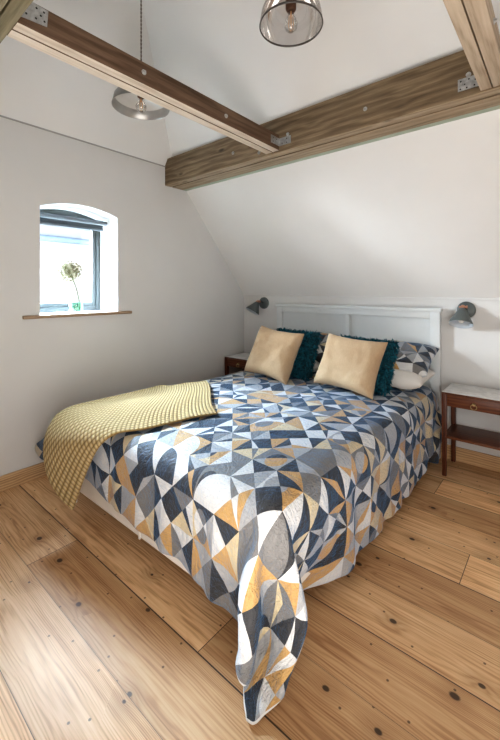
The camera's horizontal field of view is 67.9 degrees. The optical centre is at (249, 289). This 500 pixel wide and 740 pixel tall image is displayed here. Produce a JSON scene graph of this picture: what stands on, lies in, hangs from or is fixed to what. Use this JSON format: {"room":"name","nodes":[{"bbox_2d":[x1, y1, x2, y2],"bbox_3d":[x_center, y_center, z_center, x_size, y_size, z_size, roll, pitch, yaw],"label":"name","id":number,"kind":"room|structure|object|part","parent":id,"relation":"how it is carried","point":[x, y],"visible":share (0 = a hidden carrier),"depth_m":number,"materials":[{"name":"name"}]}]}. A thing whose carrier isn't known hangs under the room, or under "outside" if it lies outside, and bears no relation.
{"room":"bedroom","nodes":[
{"label":"bedroom","id":0,"kind":"room"},
{"bbox_2d":[0,117,243,475],"bbox_3d":[-1.571,0.104,3.136,0.460,2.632,4.096,0,0,40],"label":"wall","id":1,"kind":"structure","parent":0,"point":[160,262],"depth_m":3.20,"materials":[{"name":"paint"}]},
{"bbox_2d":[0,462,46,491],"bbox_3d":[-1.394,1.347,2.973,0.020,0.105,4.076,0,0,40],"label":"baseboard","id":2,"kind":"structure","parent":1,"relation":"attached to","point":[19,477],"depth_m":2.67,"materials":[{"name":"brown wood"}]},
{"bbox_2d":[68,301,82,311],"bbox_3d":[-1.454,0.142,3.096,0.114,0.086,0.114,0,0,40],"label":"glass vase","id":3,"kind":"object","parent":1,"relation":"on","point":[81,302],"visible":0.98,"depth_m":3.09,"materials":[{"name":"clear glass"}]},
{"bbox_2d":[58,261,82,309],"bbox_3d":[-1.491,-0.034,3.081,0.196,0.416,0.195,0,0,40],"label":"allium","id":4,"kind":"object","parent":3,"relation":"in","point":[67,271],"visible":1,"depth_m":3.05,"materials":[{"name":"green plant"}]},
{"bbox_3d":[-1.462,0.011,3.099,0.078,0.327,0.012,0,0,-33],"label":"stem","id":5,"kind":"part","parent":4,"relation":"part of","materials":[{"name":"green plant"}]},
{"bbox_2d":[22,209,131,318],"bbox_3d":[-1.495,-0.242,3.132,0.400,0.912,0.877,0,0,40],"label":"window","id":6,"kind":"structure","parent":1,"relation":"in","point":[94,304],"depth_m":3.33,"materials":[{"name":"blue paint"}]},
{"bbox_3d":[-1.623,-0.225,3.236,0.041,0.750,0.562,0,0,40],"label":"sash","id":7,"kind":"part","parent":6,"relation":"part of","materials":[{"name":"blue paint"}]},
{"bbox_3d":[-1.623,-0.227,3.236,0.070,0.830,0.634,0,0,40],"label":"frame","id":8,"kind":"part","parent":6,"relation":"part of","materials":[{"name":"blue paint"}]},
{"bbox_2d":[40,212,108,231],"bbox_3d":[-1.499,-0.577,3.130,0.088,0.097,0.622,0,0,40],"label":"roller blind","id":9,"kind":"object","parent":6,"relation":"attached to","point":[45,218],"visible":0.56,"depth_m":3.13,"materials":[{"name":"fabric"}]},
{"bbox_3d":[-1.357,0.202,3.016,0.040,0.025,0.877,0,0,40],"label":"sill","id":10,"kind":"part","parent":6,"relation":"part of","materials":[{"name":"brown wood"}]},
{"bbox_2d":[0,115,164,166],"bbox_3d":[-1.396,-1.210,2.988,0.017,0.011,1.959,0,0,40],"label":"trim","id":11,"kind":"structure","parent":1,"relation":"attached to","point":[0,115],"depth_m":2.98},
{"bbox_2d":[0,457,499,739],"bbox_3d":[0.587,1.400,1.324,5.214,0.001,4.116,0,0,40],"label":"floor","id":12,"kind":"structure","parent":0,"point":[103,636],"depth_m":1.50,"materials":[{"name":"brown wood"}]},
{"bbox_2d":[225,353,249,374],"bbox_3d":[-0.009,1.083,4.238,0.470,0.635,0.352,0,0,40],"label":"nightstand","id":13,"kind":"object","parent":12,"relation":"on","point":[237,360],"visible":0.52,"depth_m":4.20,"materials":[{"name":"brown wood"}]},
{"bbox_3d":[-0.267,1.089,4.268,0.036,0.621,0.036,0,0,40],"label":"leg","id":14,"kind":"part","parent":13,"relation":"part of","materials":[{"name":"brown wood"}]},
{"bbox_3d":[-0.013,0.826,4.233,0.394,0.087,0.304,0,0,40],"label":"drawer","id":15,"kind":"part","parent":13,"relation":"part of","materials":[{"name":"brown wood"}]},
{"bbox_2d":[76,304,442,582],"bbox_3d":[0.197,0.777,2.769,1.732,1.245,2.337,0,0,40],"label":"bed","id":16,"kind":"object","parent":12,"relation":"on","point":[405,324],"visible":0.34,"depth_m":3.34,"materials":[{"name":"white paint"}]},
{"bbox_3d":[-0.549,1.163,1.903,1.608,0.205,0.026,0,0,40],"label":"foot rail","id":17,"kind":"part","parent":16,"relation":"part of","materials":[{"name":"beige paint"}]},
{"bbox_3d":[0.340,0.792,4.136,0.075,1.215,0.045,0,0,40],"label":"headboard post","id":18,"kind":"part","parent":16,"relation":"part of","materials":[{"name":"white paint"}]},
{"bbox_3d":[0.795,1.150,2.267,0.025,0.180,2.222,0,0,40],"label":"rail","id":19,"kind":"part","parent":16,"relation":"part of","materials":[{"name":"beige paint"}]},
{"bbox_3d":[0.663,0.593,3.879,0.757,0.705,0.017,0,0,40],"label":"headboard panel","id":20,"kind":"part","parent":16,"relation":"part of","materials":[{"name":"white paint"}]},
{"bbox_3d":[0.947,0.213,3.623,1.515,0.057,0.045,0,0,40],"label":"headboard rail","id":21,"kind":"part","parent":16,"relation":"part of","materials":[{"name":"white paint"}]},
{"bbox_3d":[1.257,0.593,3.376,0.728,0.705,0.017,0,0,40],"label":"headboard panel","id":22,"kind":"part","parent":16,"relation":"part of","materials":[{"name":"white paint"}]},
{"bbox_3d":[1.554,0.792,3.109,0.075,1.215,0.045,0,0,40],"label":"headboard post","id":23,"kind":"part","parent":16,"relation":"part of","materials":[{"name":"white paint"}]},
{"bbox_2d":[441,383,499,475],"bbox_3d":[1.726,1.083,2.771,0.470,0.635,0.352,0,0,40],"label":"nightstand","id":24,"kind":"object","parent":12,"relation":"on","point":[474,398],"visible":1,"depth_m":2.77,"materials":[{"name":"brown wood"}]},
{"bbox_3d":[1.467,1.089,2.801,0.036,0.621,0.036,0,0,40],"label":"leg","id":25,"kind":"part","parent":24,"relation":"part of","materials":[{"name":"brown wood"}]},
{"bbox_3d":[1.663,1.089,3.031,0.036,0.621,0.036,0,0,40],"label":"leg","id":26,"kind":"part","parent":24,"relation":"part of","materials":[{"name":"brown wood"}]},
{"bbox_2d":[446,424,499,449],"bbox_3d":[1.731,1.103,2.776,0.454,0.018,0.326,0,0,40],"label":"shelf","id":27,"kind":"object","parent":24,"relation":"attached to","point":[480,437],"depth_m":2.77,"materials":[{"name":"brown wood"}]},
{"bbox_3d":[1.722,0.826,2.766,0.394,0.087,0.304,0,0,40],"label":"drawer","id":28,"kind":"part","parent":24,"relation":"part of","materials":[{"name":"brown wood"}]},
{"bbox_2d":[0,0,499,297],"bbox_3d":[0.588,-1.159,1.310,5.194,2.458,4.096,0,0,40],"label":"ceiling","id":29,"kind":"structure","parent":0,"point":[415,213],"depth_m":2.76,"materials":[{"name":"white paint"}]},
{"bbox_2d":[0,0,32,42],"bbox_3d":[-0.016,-1.163,0.596,5.194,0.257,0.140,0,0,40],"label":"beam","id":30,"kind":"structure","parent":29,"relation":"attached to","point":[11,11],"depth_m":1.39,"materials":[{"name":"brown wood"}]},
{"bbox_2d":[7,2,290,153],"bbox_3d":[-0.348,-1.090,2.100,0.226,0.112,1.728,0,0,40],"label":"tie beam","id":31,"kind":"structure","parent":30,"relation":"attached to","point":[38,28],"depth_m":1.83,"materials":[{"name":"wood"}]},
{"bbox_3d":[-0.860,-1.103,1.479,0.003,0.081,0.105,0,0,40],"label":"connector plate","id":32,"kind":"part","parent":31,"relation":"part of","materials":[{"name":"metal"}]},
{"bbox_2d":[112,0,169,119],"bbox_3d":[-0.705,-1.779,2.403,0.360,1.258,0.360,0,0,40],"label":"pendant lamp","id":33,"kind":"object","parent":29,"relation":"hanging from","point":[129,104],"visible":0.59,"depth_m":2.50,"materials":[{"name":"smoked glass"},{"name":"brown bronze"},{"name":"dark glass"}]},
{"bbox_3d":[-0.705,-1.282,2.403,0.360,0.205,0.360,0,0,40],"label":"lamp shade","id":34,"kind":"part","parent":33,"relation":"part of","materials":[{"name":"clear glass"}]},
{"bbox_3d":[-0.705,-1.884,2.403,0.011,1.009,0.011,0,0,40],"label":"cord","id":35,"kind":"part","parent":33,"relation":"part of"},
{"bbox_3d":[-0.705,-1.198,2.403,0.072,0.096,0.072,0,0,40],"label":"bulb","id":36,"kind":"part","parent":33,"relation":"part of","materials":[{"name":"clear glass"}]},
{"bbox_2d":[259,0,322,46],"bbox_3d":[0.183,-1.777,1.653,0.283,1.262,0.283,0,0,40],"label":"pendant lamp","id":37,"kind":"object","parent":29,"relation":"hanging from","point":[265,27],"visible":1,"depth_m":1.69,"materials":[{"name":"clear glass"}]},
{"bbox_3d":[0.183,-1.194,1.653,0.062,0.096,0.062,0,0,40],"label":"bulb","id":38,"kind":"part","parent":37,"relation":"part of","materials":[{"name":"clear glass"}]},
{"bbox_2d":[165,50,499,190],"bbox_3d":[1.232,-1.151,2.071,5.194,0.257,0.285,0,0,40],"label":"beam","id":39,"kind":"structure","parent":29,"relation":"attached to","point":[427,95],"depth_m":2.42,"materials":[{"name":"wood"}]},
{"bbox_2d":[443,0,499,91],"bbox_3d":[0.647,-1.089,1.259,0.231,0.119,1.728,0,0,40],"label":"tie beam","id":40,"kind":"structure","parent":39,"relation":"attached to","point":[474,22],"depth_m":1.53,"materials":[{"name":"wood"}]},
{"bbox_3d":[1.155,-1.092,1.958,0.103,0.064,0.003,0,0,40],"label":"connector plate","id":41,"kind":"part","parent":40,"relation":"part of","materials":[{"name":"metal"}]},
{"bbox_2d":[244,297,499,456],"bbox_3d":[1.873,0.750,2.984,5.594,1.400,0.120,0,0,40],"label":"wall","id":42,"kind":"structure","parent":0,"point":[469,356],"depth_m":3.04,"materials":[{"name":"paint"}]},
{"bbox_2d":[246,297,268,314],"bbox_3d":[0.069,0.193,4.310,0.248,0.212,0.174,0,0,-32],"label":"wall lamp","id":43,"kind":"object","parent":42,"relation":"attached to","point":[263,302],"visible":1,"depth_m":4.30,"materials":[{"name":"grey metal"}]},
{"bbox_3d":[0.026,0.218,4.286,0.166,0.163,0.155,0,0,40],"label":"lamp shade","id":44,"kind":"part","parent":43,"relation":"part of","materials":[{"name":"grey metal"}]},
{"bbox_3d":[0.160,0.155,4.339,0.136,0.136,0.022,0,0,40],"label":"wall plate","id":45,"kind":"part","parent":43,"relation":"part of","materials":[{"name":"grey metal"}]},
{"bbox_2d":[243,295,499,300],"bbox_3d":[1.910,0.075,2.873,5.194,0.018,0.022,0,0,40],"label":"trim","id":46,"kind":"structure","parent":42,"relation":"attached to","point":[425,298],"depth_m":3.42,"materials":[{"name":"paint"}]},
{"bbox_2d":[448,301,475,328],"bbox_3d":[1.671,0.202,2.932,0.172,0.214,0.219,0,0,40],"label":"wall lamp","id":47,"kind":"object","parent":42,"relation":"attached to","point":[466,310],"visible":1,"depth_m":2.95,"materials":[{"name":"grey metal"}]},
{"bbox_3d":[1.651,0.224,2.908,0.172,0.169,0.158,0,0,40],"label":"lamp shade","id":48,"kind":"part","parent":47,"relation":"part of","materials":[{"name":"grey metal"}]},
{"bbox_3d":[1.745,0.163,2.998,0.136,0.136,0.022,0,0,40],"label":"wall plate","id":49,"kind":"part","parent":47,"relation":"part of","materials":[{"name":"grey metal"}]},
{"bbox_2d":[441,443,499,471],"bbox_3d":[1.904,1.344,2.866,5.194,0.112,0.020,0,0,40],"label":"baseboard","id":50,"kind":"structure","parent":42,"relation":"attached to","point":[491,462],"depth_m":2.95,"materials":[{"name":"brown wood"}]},
{"label":"outside","id":51,"kind":"structure","parent":0,"visible":0},
{"label":"ground","id":52,"kind":"structure","parent":51,"visible":0},
{"bbox_2d":[40,224,89,302],"bbox_3d":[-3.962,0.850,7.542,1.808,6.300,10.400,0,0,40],"label":"neighbouring house","id":53,"kind":"structure","parent":52,"relation":"on","point":[58,244],"depth_m":7.05,"materials":[{"name":"white brick"}]},
{"bbox_3d":[0.213,0.971,2.759,1.580,0.253,2.214,0,0,40],"label":"mattress","id":54,"kind":"object","parent":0,"visible":0},
{"bbox_2d":[35,371,441,724],"bbox_3d":[0.073,1.075,2.734,2.195,0.638,2.370,0,0,43],"label":"duvet","id":55,"kind":"object","parent":54,"relation":"on","point":[284,483],"visible":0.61,"depth_m":1.72,"materials":[{"name":"multicoloured fabric"}]},
{"bbox_2d":[43,381,216,509],"bbox_3d":[-0.768,0.992,2.501,1.033,0.522,0.984,0,0,-10],"label":"throw blanket","id":56,"kind":"object","parent":55,"relation":"on","point":[74,435],"visible":1,"depth_m":2.19,"materials":[{"name":"yellow fabric"}]},
{"bbox_2d":[244,326,303,384],"bbox_3d":[0.204,0.550,3.228,0.289,0.439,0.513,0,0,-43],"label":"cushion","id":57,"kind":"object","parent":55,"relation":"on","point":[273,354],"visible":1,"depth_m":3.12,"materials":[{"name":"beige fabric"}]},
{"bbox_2d":[276,328,321,380],"bbox_3d":[0.382,0.563,3.312,0.505,0.429,0.299,0,0,42],"label":"cushion","id":58,"kind":"object","parent":55,"relation":"on","point":[303,365],"visible":0.39,"depth_m":3.17,"materials":[{"name":"teal fabric"}]},
{"bbox_2d":[313,360,319,371],"bbox_3d":[0.434,0.688,3.641,0.716,0.176,0.445,0,2,41],"label":"pillow","id":59,"kind":"object","parent":55,"relation":"on","point":[316,364],"visible":0.05,"depth_m":3.31,"materials":[{"name":"white fabric"}]},
{"bbox_2d":[296,330,338,362],"bbox_3d":[0.515,0.553,3.683,0.716,0.279,0.386,0,0,40],"label":"pillow","id":60,"kind":"object","parent":59,"relation":"on","point":[324,337],"visible":0.11,"depth_m":3.44,"materials":[{"name":"multicoloured fabric"}]},
{"bbox_2d":[314,333,387,399],"bbox_3d":[0.742,0.554,2.787,0.281,0.402,0.516,0,0,-41],"label":"cushion","id":61,"kind":"object","parent":55,"relation":"on","point":[346,363],"visible":1,"depth_m":2.69,"materials":[{"name":"beige fabric"}]},
{"bbox_2d":[340,334,399,396],"bbox_3d":[0.881,0.575,2.889,0.520,0.415,0.302,0,0,43],"label":"cushion","id":62,"kind":"object","parent":55,"relation":"on","point":[385,375],"visible":0.27,"depth_m":2.73,"materials":[{"name":"teal fabric"}]},
{"bbox_2d":[390,369,434,389],"bbox_3d":[1.098,0.687,3.079,0.716,0.167,0.445,0,2,39],"label":"pillow","id":63,"kind":"object","parent":55,"relation":"on","point":[402,379],"visible":0.26,"depth_m":2.79,"materials":[{"name":"white fabric"}]},
{"bbox_2d":[368,339,438,376],"bbox_3d":[1.164,0.567,3.141,0.716,0.258,0.398,0,0,39],"label":"pillow","id":64,"kind":"object","parent":63,"relation":"on","point":[417,358],"visible":0.37,"depth_m":2.92,"materials":[{"name":"multicoloured fabric"}]}
]}

